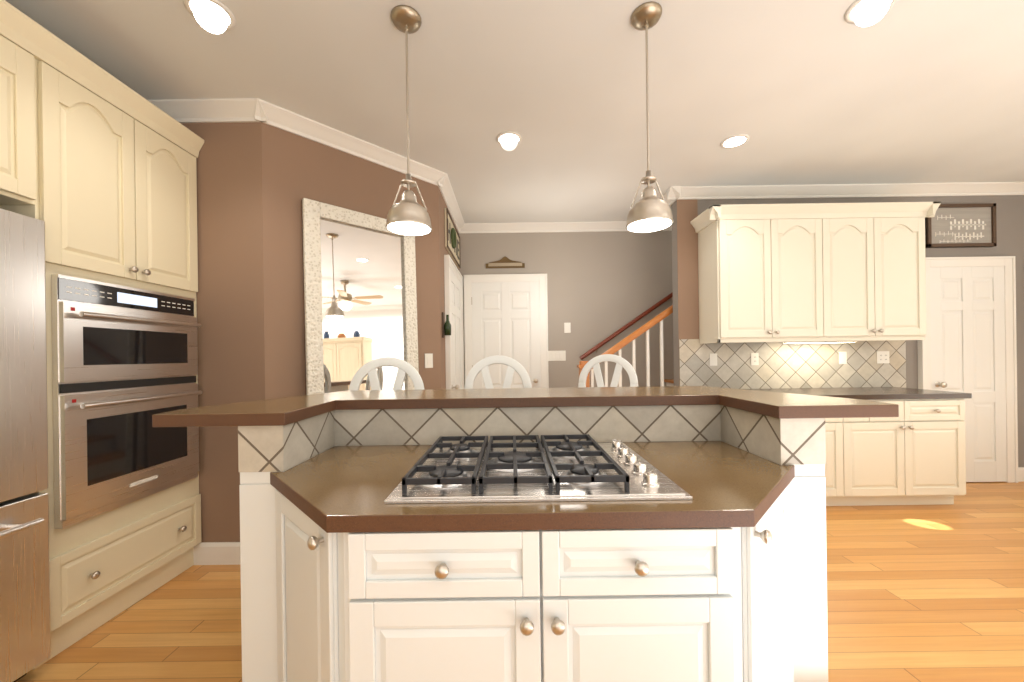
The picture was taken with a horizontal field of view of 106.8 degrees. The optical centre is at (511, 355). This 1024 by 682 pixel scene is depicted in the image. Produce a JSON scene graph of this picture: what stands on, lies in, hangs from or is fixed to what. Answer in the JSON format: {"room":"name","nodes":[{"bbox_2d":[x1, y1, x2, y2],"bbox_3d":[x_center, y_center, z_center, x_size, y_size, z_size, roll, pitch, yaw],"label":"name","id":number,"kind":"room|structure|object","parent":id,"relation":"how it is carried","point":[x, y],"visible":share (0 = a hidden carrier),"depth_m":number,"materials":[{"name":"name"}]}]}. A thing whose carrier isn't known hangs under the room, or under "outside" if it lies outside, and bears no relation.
{"room":"kitchen","nodes":[
{"label":"kitchen","id":0,"kind":"room"},
{"bbox_2d":[0,0,39,207],"bbox_3d":[-2.246,-0.965,1.062,0.647,0.710,0.965,-1,0,0],"label":"upper cabinet","id":1,"kind":"object","parent":0,"relation":"attached to","point":[19,114],"depth_m":1.48,"materials":[{"name":"beige wood"}]},
{"bbox_2d":[181,122,264,542],"bbox_3d":[-2.042,-0.122,2.385,1.040,2.800,0.100,-1,0,0],"label":"wall","id":2,"kind":"structure","parent":0,"point":[230,330],"depth_m":2.33,"materials":[{"name":"brown paint"}]},
{"bbox_2d":[148,98,1023,233],"bbox_3d":[1.349,-1.522,0.650,7.860,0.092,7.700,-1,0,0],"label":"crown molding","id":3,"kind":"structure","parent":2,"relation":"attached to","point":[219,110],"depth_m":3.52,"materials":[{"name":"white wood"}]},
{"bbox_2d":[193,467,1023,564],"bbox_3d":[1.386,1.166,0.650,7.860,0.130,7.700,-1,0,0],"label":"baseboard","id":4,"kind":"structure","parent":2,"relation":"attached to","point":[216,553],"depth_m":2.32,"materials":[{"name":"white wood"}]},
{"bbox_2d":[261,122,440,399],"bbox_3d":[-1.102,-0.135,2.825,0.100,2.800,1.287,-1,0,45],"label":"wall","id":5,"kind":"structure","parent":0,"point":[296,169],"depth_m":2.48,"materials":[{"name":"brown paint"}]},
{"bbox_2d":[425,353,432,367],"bbox_3d":[-0.690,0.039,3.156,0.075,0.120,0.008,-1,0,-45],"label":"switch","id":6,"kind":"object","parent":5,"relation":"attached to","point":[428,360],"visible":1,"depth_m":3.15,"materials":[{"name":"white plastic"}]},
{"bbox_2d":[438,187,458,388],"bbox_3d":[-0.662,-0.141,3.922,0.100,2.800,1.355,-1,0,0],"label":"wall","id":7,"kind":"structure","parent":0,"point":[443,251],"depth_m":3.37,"materials":[{"name":"brown paint"}]},
{"bbox_2d":[442,312,450,337],"bbox_3d":[-0.573,-0.272,3.345,0.077,0.220,0.064,-1,0,0],"label":"decor","id":8,"kind":"object","parent":7,"relation":"attached to","point":[446,328],"visible":1,"depth_m":3.32,"materials":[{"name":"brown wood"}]},
{"bbox_2d":[444,208,460,268],"bbox_3d":[-0.599,-1.192,3.960,0.050,0.360,0.880,-1,0,0],"label":"home sign","id":9,"kind":"object","parent":7,"relation":"attached to","point":[452,241],"visible":1,"depth_m":3.78,"materials":[{"name":"beige"}]},
{"bbox_2d":[450,268,461,388],"bbox_3d":[-0.556,0.204,3.960,0.094,2.092,0.800,-1,0,0],"label":"door","id":10,"kind":"structure","parent":7,"relation":"in","point":[456,336],"depth_m":3.92,"materials":[{"name":"white wood"}]},
{"bbox_2d":[5,0,1023,222],"bbox_3d":[1.348,-1.599,0.750,8.260,0.060,7.900,-1,0,0],"label":"ceiling","id":11,"kind":"structure","parent":0,"point":[807,92],"depth_m":2.16,"materials":[{"name":"white paint"}]},
{"bbox_2d":[183,0,235,30],"bbox_3d":[-1.341,-1.527,1.690,0.183,0.007,0.183,-1,0,-6],"label":"recessed light","id":12,"kind":"object","parent":11,"relation":"in","point":[216,14],"depth_m":1.70,"materials":[{"name":"white glass"}]},
{"bbox_2d":[385,5,431,235],"bbox_3d":[-0.476,-1.061,1.737,0.206,0.964,0.206,-1,0,0],"label":"pendant light","id":13,"kind":"object","parent":11,"relation":"hanging from","point":[407,214],"visible":1,"depth_m":1.71,"materials":[{"name":"silver metal"}]},
{"bbox_2d":[496,131,521,146],"bbox_3d":[-0.021,-1.545,2.710,0.183,0.007,0.183,-1,0,-24],"label":"recessed light","id":14,"kind":"object","parent":11,"relation":"in","point":[508,138],"depth_m":2.70,"materials":[{"name":"white"}]},
{"bbox_2d":[626,1,673,232],"bbox_3d":[0.620,-1.075,1.737,0.206,0.964,0.206,-1,0,0],"label":"pendant light","id":15,"kind":"object","parent":11,"relation":"hanging from","point":[650,211],"visible":1,"depth_m":1.71,"materials":[{"name":"silver metal"}]},
{"bbox_2d":[720,134,748,148],"bbox_3d":[1.629,-1.568,2.780,0.183,0.007,0.183,-1,0,-6],"label":"recessed light","id":16,"kind":"object","parent":11,"relation":"in","point":[737,140],"depth_m":2.78,"materials":[{"name":"white glass"}]},
{"bbox_2d":[844,0,896,23],"bbox_3d":[1.609,-1.568,1.700,0.183,0.007,0.183,-1,0,-6],"label":"recessed light","id":17,"kind":"object","parent":11,"relation":"in","point":[860,11],"depth_m":1.72,"materials":[{"name":"white"}]},
{"bbox_2d":[16,482,1023,681],"bbox_3d":[1.387,1.261,0.750,8.260,0.060,7.900,-1,0,0],"label":"floor","id":18,"kind":"structure","parent":0,"point":[925,593],"depth_m":1.85,"materials":[{"name":"brown wood"}]},
{"bbox_2d":[8,24,203,651],"bbox_3d":[-2.220,-0.020,1.937,0.672,2.600,0.786,-1,0,0],"label":"tall cabinet","id":19,"kind":"object","parent":18,"relation":"on","point":[118,176],"depth_m":1.82,"materials":[{"name":"beige wood"}]},
{"bbox_2d":[60,268,201,531],"bbox_3d":[-2.053,0.193,1.938,0.345,1.070,0.686,-1,0,0],"label":"double oven","id":20,"kind":"object","parent":19,"relation":"in","point":[100,510],"depth_m":1.84,"materials":[{"name":"silver metal"}]},
{"bbox_2d":[301,198,418,394],"bbox_3d":[-1.038,0.119,2.730,0.113,2.290,0.808,-1,0,45],"label":"mirror","id":21,"kind":"object","parent":18,"relation":"on","point":[359,290],"visible":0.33,"depth_m":2.68,"materials":[{"name":"white mirror"}]},
{"bbox_2d":[349,357,423,390],"bbox_3d":[-0.705,0.634,1.992,0.473,1.257,0.476,-1,0,0],"label":"stool","id":22,"kind":"object","parent":18,"relation":"on","point":[369,368],"visible":0.23,"depth_m":2.19,"materials":[{"name":"white wood"}]},
{"bbox_2d":[465,356,531,388],"bbox_3d":[-0.091,0.625,2.244,0.466,1.257,0.472,-1,0,0],"label":"stool","id":23,"kind":"object","parent":18,"relation":"on","point":[510,363],"visible":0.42,"depth_m":2.44,"materials":[{"name":"white wood"}]},
{"bbox_2d":[239,438,827,681],"bbox_3d":[0.071,0.824,1.275,1.880,0.850,0.870,-1,0,0],"label":"kitchen island","id":24,"kind":"object","parent":18,"relation":"on","point":[635,534],"depth_m":0.88,"materials":[{"name":"white wood"}]},
{"bbox_2d":[239,438,825,529],"bbox_3d":[0.065,0.379,1.218,1.678,0.040,0.696,-1,0,0],"label":"island countertop","id":25,"kind":"structure","parent":24,"relation":"on","point":[701,479],"depth_m":1.07,"materials":[{"name":"brown stone"}]},
{"bbox_2d":[384,434,692,503],"bbox_3d":[0.065,0.334,1.228,0.760,0.050,0.585,-1,0,0],"label":"cooktop","id":26,"kind":"object","parent":25,"relation":"in","point":[589,471],"depth_m":1.04,"materials":[{"name":"silver metal"}]},
{"bbox_2d":[578,354,637,386],"bbox_3d":[0.611,0.616,2.606,0.452,1.257,0.464,-1,0,28],"label":"stool","id":27,"kind":"object","parent":18,"relation":"on","point":[619,361],"visible":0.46,"depth_m":2.78,"materials":[{"name":"white wood"}]},
{"bbox_2d":[664,379,673,385],"bbox_3d":[2.507,-0.019,4.123,3.665,2.470,0.747,-1,0,0],"label":"stairs","id":28,"kind":"structure","parent":18,"relation":"on","point":[669,382],"depth_m":4.40,"materials":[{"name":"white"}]},
{"bbox_2d":[577,292,672,386],"bbox_3d":[2.499,-0.599,4.126,3.694,3.630,0.752,-1,0,0],"label":"stair rail","id":29,"kind":"object","parent":28,"relation":"on","point":[646,327],"visible":0.17,"depth_m":3.80,"materials":[{"name":"brown wood"}]},
{"bbox_2d":[825,418,855,505],"bbox_3d":[2.146,0.786,3.284,1.030,0.870,0.609,-1,0,0],"label":"base cabinet","id":30,"kind":"object","parent":18,"relation":"on","point":[840,466],"depth_m":2.98,"materials":[{"name":"beige wood"}]},
{"bbox_2d":[856,395,971,505],"bbox_3d":[3.055,0.774,3.284,1.031,0.870,0.609,-1,0,0],"label":"base cabinet","id":31,"kind":"object","parent":18,"relation":"on","point":[914,453],"depth_m":2.98,"materials":[{"name":"beige wood"}]},
{"bbox_2d":[744,387,971,398],"bbox_3d":[2.595,0.325,3.279,2.000,0.040,0.618,-1,0,0],"label":"countertop","id":32,"kind":"structure","parent":31,"relation":"on","point":[847,392],"depth_m":3.12,"materials":[{"name":"brown stone"}]},
{"bbox_2d":[459,231,673,388],"bbox_3d":[2.293,-0.181,4.550,6.010,2.800,0.100,-1,0,0],"label":"wall","id":33,"kind":"structure","parent":0,"point":[601,286],"depth_m":4.50,"materials":[{"name":"grey paint"}]},
{"bbox_2d":[444,255,548,388],"bbox_3d":[-0.090,0.146,3.987,1.034,2.210,1.024,-1,0,0],"label":"door frame","id":34,"kind":"structure","parent":33,"relation":"attached to","point":[466,333],"depth_m":4.09,"materials":[{"name":"white wood"}]},
{"bbox_2d":[486,256,524,267],"bbox_3d":[-0.080,-1.108,4.487,0.460,0.138,0.019,-1,0,0],"label":"sign","id":35,"kind":"object","parent":33,"relation":"attached to","point":[505,262],"visible":1,"depth_m":4.48,"materials":[{"name":"brown wood"}]},
{"bbox_2d":[471,282,540,388],"bbox_3d":[-0.065,0.187,4.449,0.804,2.112,0.094,-1,0,0],"label":"hall door","id":36,"kind":"structure","parent":33,"relation":"in","point":[506,319],"depth_m":4.47,"materials":[{"name":"white wood"}]},
{"bbox_2d":[548,351,565,360],"bbox_3d":[0.532,0.000,4.494,0.202,0.109,0.008,-1,0,0],"label":"light switch","id":37,"kind":"object","parent":33,"relation":"attached to","point":[556,355],"visible":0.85,"depth_m":4.49,"materials":[{"name":"white plastic"}]},
{"bbox_2d":[564,323,570,332],"bbox_3d":[0.655,-0.334,4.494,0.075,0.120,0.008,-1,0,0],"label":"light switch","id":38,"kind":"object","parent":33,"relation":"attached to","point":[567,327],"visible":1,"depth_m":4.49,"materials":[{"name":"white plastic"}]},
{"bbox_2d":[671,195,1023,466],"bbox_3d":[3.438,-0.197,3.659,3.720,2.800,0.123,-1,0,0],"label":"wall","id":39,"kind":"structure","parent":0,"point":[1010,222],"depth_m":3.60,"materials":[{"name":"brown paint"}]},
{"bbox_2d":[694,203,833,341],"bbox_3d":[2.240,-0.716,3.420,0.950,1.130,0.353,-1,0,0],"label":"upper cabinet","id":40,"kind":"object","parent":39,"relation":"attached to","point":[805,272],"depth_m":3.25,"materials":[{"name":"beige wood"}]},
{"bbox_2d":[679,339,905,388],"bbox_3d":[2.652,0.071,3.595,2.138,0.485,0.010,-1,0,0],"label":"tile backsplash","id":41,"kind":"structure","parent":39,"relation":"attached to","point":[814,364],"depth_m":3.59,"materials":[{"name":"beige tile"}]},
{"bbox_2d":[710,353,716,365],"bbox_3d":[1.901,0.034,3.584,0.070,0.115,0.008,-1,0,0],"label":"electrical outlet","id":42,"kind":"object","parent":41,"relation":"attached to","point":[713,359],"visible":1,"depth_m":3.58,"materials":[{"name":"white plastic"}]},
{"bbox_2d":[751,353,758,364],"bbox_3d":[2.291,0.029,3.584,0.070,0.115,0.008,-1,0,0],"label":"electrical outlet","id":43,"kind":"object","parent":41,"relation":"attached to","point":[754,358],"visible":1,"depth_m":3.58,"materials":[{"name":"white plastic"}]},
{"bbox_2d":[839,352,846,363],"bbox_3d":[3.120,0.018,3.584,0.070,0.115,0.008,-1,0,0],"label":"electrical outlet","id":44,"kind":"object","parent":41,"relation":"attached to","point":[842,357],"visible":1,"depth_m":3.58,"materials":[{"name":"white plastic"}]},
{"bbox_2d":[876,351,889,362],"bbox_3d":[3.501,0.012,3.584,0.116,0.115,0.008,-1,0,0],"label":"electrical outlet","id":45,"kind":"object","parent":41,"relation":"attached to","point":[882,356],"visible":1,"depth_m":3.58,"materials":[{"name":"white plastic"}]},
{"bbox_2d":[818,202,929,340],"bbox_3d":[3.070,-0.727,3.420,0.951,1.130,0.353,-1,0,0],"label":"upper cabinet","id":46,"kind":"object","parent":39,"relation":"attached to","point":[880,262],"depth_m":3.25,"materials":[{"name":"beige wood"}]},
{"bbox_2d":[925,203,996,247],"bbox_3d":[4.224,-1.228,3.580,0.640,0.400,0.035,-1,0,0],"label":"sign","id":47,"kind":"object","parent":39,"relation":"attached to","point":[959,225],"visible":0.94,"depth_m":3.58,"materials":[{"name":"brown wood"}]},
{"bbox_2d":[917,256,1017,482],"bbox_3d":[4.397,0.130,3.576,1.110,2.120,0.046,-1,0,0],"label":"door frame","id":48,"kind":"structure","parent":39,"relation":"attached to","point":[924,356],"depth_m":3.56,"materials":[{"name":"white wood"}]},
{"bbox_2d":[930,266,1006,481],"bbox_3d":[4.283,0.173,3.549,0.700,2.022,0.094,-1,0,0],"label":"door","id":49,"kind":"structure","parent":39,"relation":"in","point":[967,329],"depth_m":3.57,"materials":[{"name":"white wood"}]}
]}

